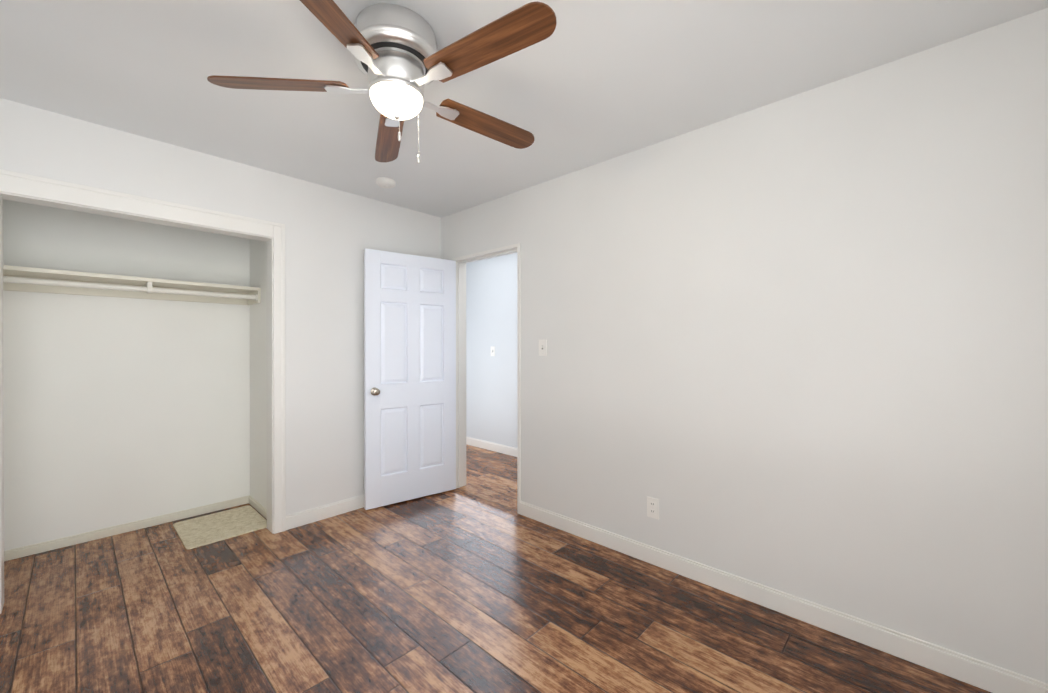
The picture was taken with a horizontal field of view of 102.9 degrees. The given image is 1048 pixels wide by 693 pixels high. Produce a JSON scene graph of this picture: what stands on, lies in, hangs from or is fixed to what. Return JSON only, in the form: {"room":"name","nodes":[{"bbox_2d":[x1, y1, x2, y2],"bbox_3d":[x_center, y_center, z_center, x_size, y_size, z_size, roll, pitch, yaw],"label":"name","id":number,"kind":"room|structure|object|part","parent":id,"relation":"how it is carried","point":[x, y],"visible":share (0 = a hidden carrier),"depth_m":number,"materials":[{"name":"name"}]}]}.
{"room":"empty bedroom","nodes":[
{"label":"empty bedroom","id":0,"kind":"room"},
{"bbox_2d":[3,199,266,550],"bbox_3d":[-2.467,0.044,2.723,0.765,2.440,1.540,0,0,43],"label":"wall","id":1,"kind":"structure","parent":0,"point":[118,411],"depth_m":2.84,"materials":[{"name":"paint"}]},
{"bbox_2d":[4,496,247,560],"bbox_3d":[-2.654,1.234,2.899,0.013,0.060,1.300,0,0,43],"label":"baseboard","id":2,"kind":"structure","parent":1,"relation":"attached to","point":[41,547],"depth_m":2.80,"materials":[{"name":"paint"}]},
{"bbox_2d":[3,265,260,304],"bbox_3d":[-2.549,-0.388,2.798,0.300,0.114,1.300,0,0,43],"label":"closet shelf","id":3,"kind":"object","parent":1,"relation":"attached to","point":[28,279],"visible":1,"depth_m":2.71,"materials":[{"name":"paint"}]},
{"bbox_2d":[248,495,266,518],"bbox_3d":[-1.974,1.233,3.147,0.606,0.060,0.013,0,0,43],"label":"baseboard","id":4,"kind":"structure","parent":1,"relation":"attached to","point":[263,511],"depth_m":3.20,"materials":[{"name":"paint"}]},
{"bbox_2d":[0,98,440,514],"bbox_3d":[-1.802,0.044,2.790,0.120,2.440,3.182,0,0,43],"label":"wall","id":5,"kind":"structure","parent":0,"point":[331,234],"depth_m":2.96,"materials":[{"name":"paint"}]},
{"bbox_2d":[0,169,285,613],"bbox_3d":[-2.123,0.215,2.430,0.145,2.099,1.296,0,0,43],"label":"trim","id":6,"kind":"structure","parent":5,"relation":"attached to","point":[26,188],"depth_m":2.57,"materials":[{"name":"paint"}]},
{"bbox_2d":[286,494,363,529],"bbox_3d":[-1.199,1.212,3.347,0.013,0.100,1.310,0,0,43],"label":"baseboard","id":7,"kind":"structure","parent":5,"relation":"attached to","point":[319,513],"depth_m":3.05,"materials":[{"name":"paint"}]},
{"bbox_2d":[466,253,516,447],"bbox_3d":[-0.440,0.042,3.700,4.640,2.440,0.004,0,0,43],"label":"wall","id":8,"kind":"structure","parent":0,"point":[491,320],"depth_m":3.51,"materials":[{"name":"paint"}]},
{"bbox_2d":[491,346,494,355],"bbox_3d":[-0.381,0.058,5.031,0.072,0.116,0.018,0,0,43],"label":"hall light switch","id":9,"kind":"object","parent":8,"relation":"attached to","point":[492,350],"visible":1,"depth_m":5.03,"materials":[{"name":"white plastic"}]},
{"bbox_2d":[0,444,990,692],"bbox_3d":[-0.685,1.295,2.542,5.860,0.060,4.330,0,0,43],"label":"floor","id":10,"kind":"structure","parent":0,"point":[477,583],"depth_m":1.94,"materials":[{"name":"brown wood"}]},
{"bbox_2d":[173,505,266,548],"bbox_3d":[-2.130,1.258,2.946,0.540,0.010,0.470,0,0,43],"label":"rug","id":11,"kind":"object","parent":10,"relation":"on","point":[208,529],"visible":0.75,"depth_m":2.91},
{"bbox_2d":[466,436,516,456],"bbox_3d":[0.253,1.209,4.452,4.400,0.100,0.013,0,0,43],"label":"baseboard","id":12,"kind":"structure","parent":10,"relation":"on","point":[504,449],"depth_m":5.03,"materials":[{"name":"paint"}]},
{"bbox_2d":[0,0,1047,217],"bbox_3d":[-0.685,-1.205,2.535,5.860,0.060,4.330,0,0,43],"label":"ceiling","id":13,"kind":"structure","parent":0,"point":[586,83],"depth_m":1.80,"materials":[{"name":"paint"}]},
{"bbox_2d":[207,0,556,163],"bbox_3d":[-0.435,-0.930,1.574,1.266,0.486,1.256,0,0,43],"label":"fan","id":14,"kind":"object","parent":13,"relation":"hanging from","point":[401,61],"visible":1,"depth_m":1.47,"materials":[{"name":"brown wood"}]},
{"bbox_3d":[-0.476,-0.903,1.566,0.192,0.076,0.192,0,0,43],"label":"lamp shade","id":15,"kind":"part","parent":14,"relation":"part of","materials":[{"name":"white glass"}]},
{"bbox_2d":[376,177,395,188],"bbox_3d":[-0.982,-1.156,2.968,0.136,0.041,0.136,0,0,43],"label":"smoke detector","id":16,"kind":"object","parent":13,"relation":"attached to","point":[385,182],"visible":1,"depth_m":2.93,"materials":[{"name":"white plastic"}]},
{"bbox_2d":[441,8,1047,683],"bbox_3d":[0.699,0.045,2.561,3.860,2.440,0.120,0,0,43],"label":"wall","id":17,"kind":"structure","parent":0,"point":[797,344],"depth_m":1.87,"materials":[{"name":"paint"}]},
{"bbox_2d":[452,243,520,513],"bbox_3d":[-0.286,0.219,3.480,0.921,2.087,0.150,0,0,43],"label":"door frame","id":18,"kind":"structure","parent":17,"relation":"attached to","point":[461,261],"depth_m":3.72,"materials":[{"name":"paint"}]},
{"bbox_2d":[364,248,455,509],"bbox_3d":[-0.911,0.250,3.442,0.780,2.000,0.151,0,0,-38],"label":"door","id":19,"kind":"structure","parent":18,"relation":"attached to","point":[409,377],"depth_m":3.40,"materials":[{"name":"paint"}]},
{"bbox_2d":[539,340,546,355],"bbox_3d":[0.130,0.008,2.994,0.072,0.116,0.018,0,0,43],"label":"light switch","id":20,"kind":"object","parent":17,"relation":"attached to","point":[542,347],"visible":1,"depth_m":2.99,"materials":[{"name":"white plastic"}]},
{"bbox_2d":[647,496,658,519],"bbox_3d":[0.749,0.939,2.429,0.072,0.116,0.009,0,0,43],"label":"electrical outlet","id":21,"kind":"object","parent":17,"relation":"attached to","point":[652,507],"visible":1,"depth_m":2.42,"materials":[{"name":"white plastic"}]},
{"bbox_2d":[520,501,1047,692],"bbox_3d":[0.965,1.215,2.228,2.712,0.100,0.013,0,0,43],"label":"baseboard","id":22,"kind":"structure","parent":17,"relation":"attached to","point":[986,676],"depth_m":1.88,"materials":[{"name":"paint"}]}
]}

